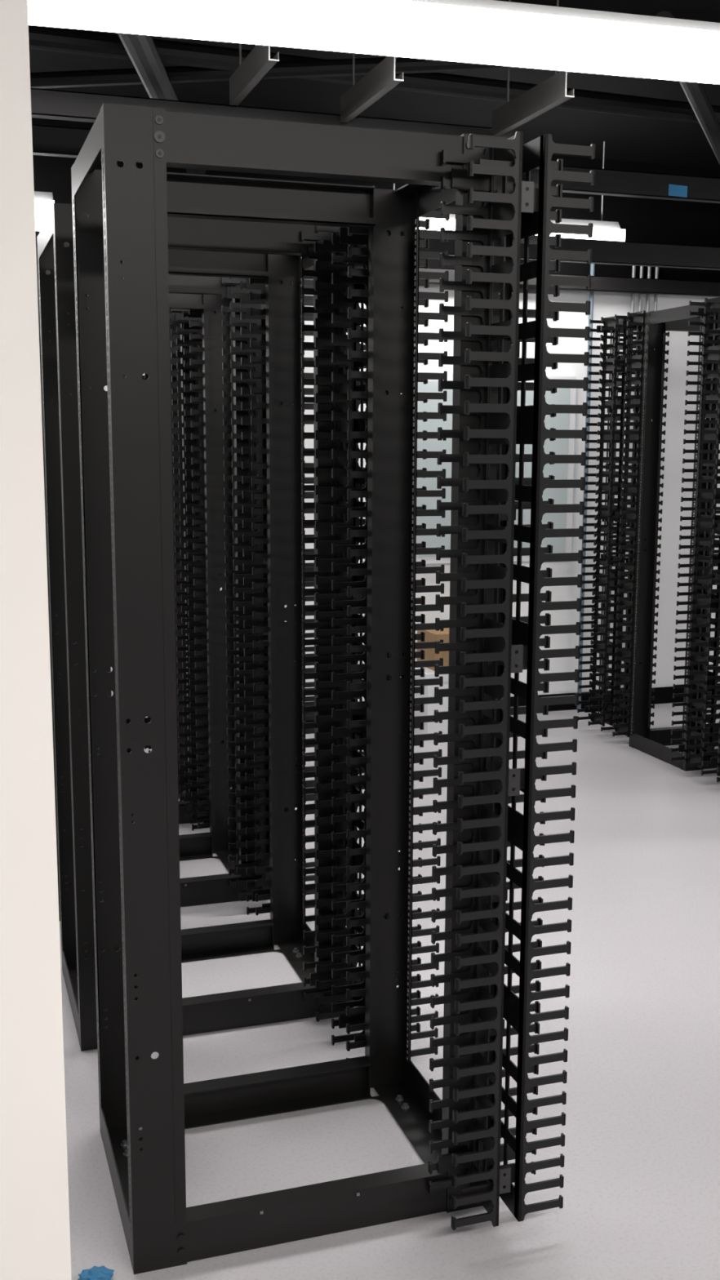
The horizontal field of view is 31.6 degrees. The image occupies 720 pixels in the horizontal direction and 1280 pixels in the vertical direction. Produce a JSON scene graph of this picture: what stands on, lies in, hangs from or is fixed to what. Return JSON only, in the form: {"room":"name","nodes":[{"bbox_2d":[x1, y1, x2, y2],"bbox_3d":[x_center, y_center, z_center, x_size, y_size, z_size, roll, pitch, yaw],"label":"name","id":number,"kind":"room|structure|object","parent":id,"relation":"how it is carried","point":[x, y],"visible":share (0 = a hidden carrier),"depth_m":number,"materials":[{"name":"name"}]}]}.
{"room":"server room","nodes":[
{"label":"server room","id":0,"kind":"room"},
{"bbox_2d":[0,0,71,1279],"bbox_3d":[-1.821,-0.220,1.406,2.853,3.150,0.140,-3,9,-18],"label":"wall","id":1,"kind":"structure","parent":0,"point":[35,1231],"depth_m":1.84,"materials":[{"name":"beige paint"}]},
{"bbox_2d":[29,0,719,168],"bbox_3d":[1.704,-1.927,1.887,12.000,0.100,10.550,-3,9,-18],"label":"ceiling","id":2,"kind":"structure","parent":0,"point":[629,138],"depth_m":5.88,"materials":[{"name":"black paint"}]},
{"bbox_2d":[34,191,54,231],"bbox_3d":[-2.232,-2.181,5.659,1.670,0.590,0.280,-3,9,-18],"label":"fluorescent ceiling light","id":3,"kind":"object","parent":2,"relation":"hanging from","point":[43,201],"visible":0.22,"depth_m":5.81,"materials":[{"name":"white plastic"}]},
{"bbox_2d":[117,32,205,174],"bbox_3d":[-0.772,-2.131,4.948,0.100,0.100,2.816,0,9,-2],"label":"support strut","id":4,"kind":"object","parent":2,"relation":"attached to","point":[142,51],"visible":0.4,"depth_m":4.50,"materials":[{"name":"grey metal"}]},
{"bbox_2d":[229,43,279,105],"bbox_3d":[-0.339,-1.982,3.995,0.032,0.456,0.542,-3,9,-18],"label":"support strut","id":5,"kind":"object","parent":2,"relation":"attached to","point":[256,65],"visible":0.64,"depth_m":4.01,"materials":[{"name":"grey metal"}]},
{"bbox_2d":[340,53,404,122],"bbox_3d":[0.034,-1.986,4.113,0.032,0.481,0.552,-3,9,-18],"label":"support strut","id":6,"kind":"object","parent":2,"relation":"attached to","point":[381,79],"visible":0.73,"depth_m":4.12,"materials":[{"name":"grey metal"}]},
{"bbox_2d":[27,0,719,84],"bbox_3d":[0.454,-1.925,3.632,4.526,0.450,0.410,-2,9,-15],"label":"fluorescent ceiling light","id":7,"kind":"object","parent":2,"relation":"hanging from","point":[485,32],"visible":1,"depth_m":3.53,"materials":[{"name":"white plastic"}]},
{"bbox_2d":[28,25,719,124],"bbox_3d":[0.161,-2.193,4.981,7.012,0.080,0.080,-3,10,-21],"label":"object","id":8,"kind":"object","parent":2,"relation":"hanging from","point":[42,37],"visible":0.5,"depth_m":4.97,"materials":[{"name":"metal"}]},
{"bbox_2d":[419,213,455,231],"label":"fluorescent ceiling light","id":9,"kind":"object","parent":2,"relation":"hanging from","point":[435,224],"depth_m":6.40,"materials":[{"name":"white plastic"}]},
{"bbox_2d":[492,0,574,136],"bbox_3d":[0.578,-2.008,4.280,0.032,0.486,0.572,-3,9,-18],"label":"support strut","id":10,"kind":"object","parent":2,"relation":"attached to","point":[549,94],"visible":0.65,"depth_m":4.28,"materials":[{"name":"grey metal"}]},
{"bbox_2d":[30,88,513,137],"bbox_3d":[-1.233,-1.733,4.074,3.750,0.080,0.050,-3,9,-18],"label":"ceiling beam","id":11,"kind":"structure","parent":10,"relation":"hanging from","point":[46,104],"depth_m":4.28,"materials":[{"name":"grey metal"}]},
{"bbox_2d":[550,195,625,241],"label":"fluorescent ceiling light","id":12,"kind":"object","parent":2,"relation":"hanging from","point":[608,230],"depth_m":6.68,"materials":[{"name":"white plastic"}]},
{"bbox_3d":[0.862,-2.079,4.460,8.000,0.100,0.050,-3,9,-18],"label":"ceiling beam","id":13,"kind":"structure","parent":2,"relation":"attached to","visible":0},
{"bbox_2d":[30,57,530,88],"bbox_3d":[-0.125,-2.126,4.737,3.712,0.060,0.060,2,9,9],"label":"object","id":14,"kind":"object","parent":13,"relation":"attached to","point":[338,67],"visible":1,"depth_m":4.75,"materials":[{"name":"metal"}]},
{"bbox_2d":[655,10,719,164],"bbox_3d":[1.603,-2.242,5.719,0.070,0.070,3.483,4,9,21],"label":"support strut","id":15,"kind":"object","parent":13,"relation":"attached to","point":[695,94],"visible":0.57,"depth_m":5.11,"materials":[{"name":"metal"}]},
{"bbox_2d":[31,124,719,203],"bbox_3d":[0.549,-1.989,5.435,8.000,0.100,0.050,-3,9,-18],"label":"ceiling beam","id":16,"kind":"structure","parent":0,"point":[47,140],"depth_m":5.59,"materials":[{"name":"grey metal"}]},
{"bbox_2d":[668,184,687,197],"bbox_3d":[1.420,-2.006,5.692,0.095,0.051,0.003,-3,9,-18],"label":"label","id":17,"kind":"object","parent":16,"relation":"attached to","point":[673,189],"visible":1,"depth_m":5.69,"materials":[{"name":"blue"}]},
{"bbox_2d":[59,700,719,1279],"bbox_3d":[1.692,1.284,2.388,12.000,0.100,10.550,-3,9,-18],"label":"floor","id":18,"kind":"structure","parent":0,"point":[640,1192],"depth_m":3.22,"materials":[{"name":"concrete"}]},
{"bbox_2d":[77,1265,114,1279],"bbox_3d":[-0.503,1.209,2.423,0.073,0.022,0.050,-3,9,-18],"label":"tape","id":19,"kind":"object","parent":18,"relation":"on","point":[102,1273],"visible":1,"depth_m":2.42,"materials":[{"name":"blue plastic"}]},
{"bbox_2d":[36,257,270,920],"bbox_3d":[-0.750,-0.175,4.433,0.751,2.134,0.551,-3,9,-18],"label":"rack","id":20,"kind":"object","parent":18,"relation":"on","point":[202,293],"visible":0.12,"depth_m":4.69,"materials":[{"name":"black metal"}]},
{"bbox_2d":[182,309,231,831],"bbox_3d":[-0.528,-0.253,4.860,0.239,2.065,0.135,-3,9,-18],"label":"vertical cable manager","id":21,"kind":"object","parent":20,"relation":"attached to","point":[200,814],"visible":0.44,"depth_m":4.84,"materials":[{"name":"black plastic"}]},
{"bbox_2d":[221,275,306,900],"bbox_3d":[-0.315,-0.152,4.219,0.239,2.065,0.135,-3,9,-18],"label":"vertical cable manager","id":22,"kind":"object","parent":20,"relation":"attached to","point":[233,292],"visible":0.44,"depth_m":4.19,"materials":[{"name":"black plastic"}]},
{"bbox_2d":[142,375,186,752],"bbox_3d":[-0.907,-0.432,6.003,0.239,2.065,0.135,-3,9,-18],"label":"vertical cable manager","id":23,"kind":"object","parent":18,"relation":"on","point":[148,718],"visible":0.02,"depth_m":6.15,"materials":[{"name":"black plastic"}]},
{"bbox_2d":[168,308,209,823],"bbox_3d":[-1.047,-0.315,5.326,0.751,2.134,0.551,-3,9,-18],"label":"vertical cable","id":24,"kind":"object","parent":18,"relation":"on","point":[183,442],"visible":0.06,"depth_m":5.57,"materials":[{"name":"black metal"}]},
{"bbox_2d":[144,332,208,753],"bbox_3d":[-0.824,-0.393,5.752,0.239,2.065,0.135,-3,9,-18],"label":"vertical cable manager","id":25,"kind":"object","parent":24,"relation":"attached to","point":[146,375],"visible":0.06,"depth_m":5.66,"materials":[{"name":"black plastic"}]},
{"bbox_2d":[170,308,231,820],"bbox_3d":[-0.611,-0.292,5.111,0.239,2.065,0.135,-3,9,-18],"label":"vertical cable manager","id":26,"kind":"object","parent":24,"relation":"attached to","point":[179,318],"visible":0.28,"depth_m":5.08,"materials":[{"name":"black plastic"}]},
{"bbox_2d":[36,203,353,1051],"bbox_3d":[-0.454,-0.034,3.541,0.751,2.134,0.551,-3,9,-18],"label":"rack","id":27,"kind":"object","parent":18,"relation":"on","point":[270,252],"visible":0.59,"depth_m":3.63,"materials":[{"name":"black metal"}]},
{"bbox_2d":[240,266,315,915],"bbox_3d":[-0.231,-0.112,3.968,0.239,2.065,0.135,-3,9,-18],"label":"vertical cable manager","id":28,"kind":"object","parent":27,"relation":"attached to","point":[257,895],"visible":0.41,"depth_m":3.95,"materials":[{"name":"black plastic"}]},
{"bbox_2d":[300,225,401,1022],"bbox_3d":[-0.018,-0.011,3.327,0.239,2.065,0.135,-3,9,-18],"label":"vertical cable manager","id":29,"kind":"object","parent":27,"relation":"attached to","point":[322,978],"visible":0.38,"depth_m":3.29,"materials":[{"name":"black plastic"}]},
{"bbox_2d":[71,102,511,1274],"bbox_3d":[-0.158,0.106,2.649,0.751,2.134,0.551,-3,9,-18],"label":"rack","id":30,"kind":"object","parent":18,"relation":"on","point":[121,259],"visible":0.84,"depth_m":2.54,"materials":[{"name":"black metal"}]},
{"bbox_2d":[331,210,449,1058],"bbox_3d":[0.065,0.029,3.075,0.239,2.065,0.135,-3,9,-18],"label":"vertical cable manager","id":31,"kind":"object","parent":30,"relation":"attached to","point":[353,1020],"visible":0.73,"depth_m":3.06,"materials":[{"name":"black plastic"}]},
{"bbox_2d":[427,131,595,1230],"bbox_3d":[0.278,0.129,2.434,0.239,2.065,0.135,-3,9,-18],"label":"vertical cable manager","id":32,"kind":"object","parent":30,"relation":"attached to","point":[518,202],"visible":1,"depth_m":2.40,"materials":[{"name":"black plastic"}]},
{"bbox_2d":[411,659,448,733],"bbox_3d":[0.491,0.314,7.084,0.440,0.360,0.440,-3,9,-18],"label":"storage bin","id":33,"kind":"object","parent":18,"relation":"on","point":[430,727],"visible":0.11,"depth_m":6.86,"materials":[{"name":"white plastic"}]},
{"bbox_2d":[417,627,448,670],"bbox_3d":[0.467,0.044,6.990,0.220,0.199,0.281,-3,9,-18],"label":"cardboard box","id":34,"kind":"object","parent":33,"relation":"on","point":[432,635],"visible":0.21,"depth_m":6.87,"materials":[{"name":"brown cardboard"}]},
{"bbox_2d":[628,305,719,771],"bbox_3d":[1.859,-0.515,6.396,0.751,2.220,0.551,-3,9,-18],"label":"rack","id":35,"kind":"object","parent":18,"relation":"on","point":[651,741],"visible":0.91,"depth_m":6.49,"materials":[{"name":"black metal"}]},
{"bbox_2d":[577,315,638,726],"bbox_3d":[1.340,-0.618,6.857,0.239,2.184,0.135,-3,9,-18],"label":"vertical cable manager","id":36,"kind":"object","parent":35,"relation":"attached to","point":[596,646],"visible":0.51,"depth_m":6.83,"materials":[{"name":"black plastic"}]},
{"bbox_2d":[600,310,669,737],"bbox_3d":[1.423,-0.578,6.606,0.239,2.184,0.135,-3,9,-18],"label":"vertical cable manager","id":37,"kind":"object","parent":35,"relation":"attached to","point":[634,362],"visible":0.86,"depth_m":6.58,"materials":[{"name":"black plastic"}]},
{"bbox_2d":[670,297,719,768],"bbox_3d":[1.636,-0.477,5.965,0.239,2.184,0.135,-3,9,-18],"label":"vertical cable manager","id":38,"kind":"object","parent":35,"relation":"attached to","point":[711,353],"visible":0.87,"depth_m":5.96,"materials":[{"name":"black plastic"}]},
{"bbox_3d":[2.155,-0.375,5.503,0.751,2.220,0.551,-3,9,-18],"label":"rack","id":39,"kind":"object","parent":18,"relation":"on","visible":0},
{"bbox_2d":[701,377,719,782],"bbox_3d":[1.719,-0.438,5.713,0.239,2.184,0.135,-3,9,-18],"label":"vertical cable manager","id":40,"kind":"object","parent":39,"relation":"attached to","point":[713,761],"visible":1,"depth_m":5.82,"materials":[{"name":"black plastic"}]},
{"bbox_2d":[103,279,719,717],"bbox_3d":[0.069,-0.738,7.098,12.000,2.430,0.100,-3,9,-18],"label":"wall","id":41,"kind":"structure","parent":0,"point":[606,304],"depth_m":7.49,"materials":[{"name":"white paint"}]},
{"bbox_2d":[31,117,719,281],"bbox_3d":[0.076,-2.293,6.850,12.000,0.720,0.110,-3,9,-18],"label":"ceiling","id":42,"kind":"structure","parent":41,"relation":"attached to","point":[651,220],"depth_m":7.25,"materials":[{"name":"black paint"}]},
{"bbox_2d":[144,683,719,723],"bbox_3d":[0.082,0.422,7.223,12.000,0.100,0.015,-3,9,-18],"label":"baseboard","id":43,"kind":"structure","parent":41,"relation":"attached to","point":[662,695],"depth_m":7.76,"materials":[{"name":"black paint"}]},
{"bbox_2d":[413,373,576,564],"bbox_3d":[0.732,-0.965,7.210,1.050,1.050,0.033,-3,9,-18],"label":"board","id":44,"kind":"object","parent":41,"relation":"attached to","point":[565,421],"visible":0.14,"depth_m":7.24,"materials":[{"name":"white plastic"}]},
{"bbox_2d":[577,263,595,709],"bbox_3d":[1.307,-0.874,7.381,0.024,2.620,0.024,-3,9,-18],"label":"pipe","id":45,"kind":"object","parent":41,"relation":"attached to","point":[592,265],"visible":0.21,"depth_m":7.36,"materials":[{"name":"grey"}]},
{"bbox_2d":[622,265,635,614],"bbox_3d":[1.560,-0.887,7.473,0.020,2.620,0.020,-3,9,-18],"label":"conduit","id":46,"kind":"object","parent":41,"relation":"attached to","point":[633,268],"visible":0.02,"depth_m":7.30,"materials":[{"name":"grey metal"}]},
{"bbox_2d":[625,266,643,686],"bbox_3d":[1.608,-0.889,7.489,0.020,2.620,0.020,-3,9,-18],"label":"conduit","id":47,"kind":"object","parent":41,"relation":"attached to","point":[641,276],"visible":0.02,"depth_m":7.31,"materials":[{"name":"grey metal"}]},
{"bbox_2d":[634,266,651,663],"bbox_3d":[1.655,-0.891,7.504,0.020,2.620,0.020,-3,9,-18],"label":"conduit","id":48,"kind":"object","parent":41,"relation":"attached to","point":[649,268],"visible":0.02,"depth_m":7.33,"materials":[{"name":"grey metal"}]},
{"bbox_2d":[651,266,658,421],"bbox_3d":[1.703,-0.894,7.520,0.020,2.620,0.020,-3,9,-18],"label":"conduit","id":49,"kind":"object","parent":41,"relation":"attached to","point":[656,272],"visible":0.02,"depth_m":7.34,"materials":[{"name":"grey metal"}]},
{"bbox_2d":[304,266,719,297],"bbox_3d":[1.968,-2.035,7.380,6.100,0.080,0.050,-3,9,-18],"label":"ceiling beam","id":50,"kind":"structure","parent":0,"point":[598,283],"depth_m":7.23,"materials":[{"name":"grey metal"}]},
{"bbox_2d":[364,229,719,270],"bbox_3d":[2.162,-2.017,6.787,6.100,0.110,0.050,-3,9,-18],"label":"ceiling beam","id":51,"kind":"structure","parent":0,"point":[604,251],"depth_m":6.52,"materials":[{"name":"grey metal"}]}
]}

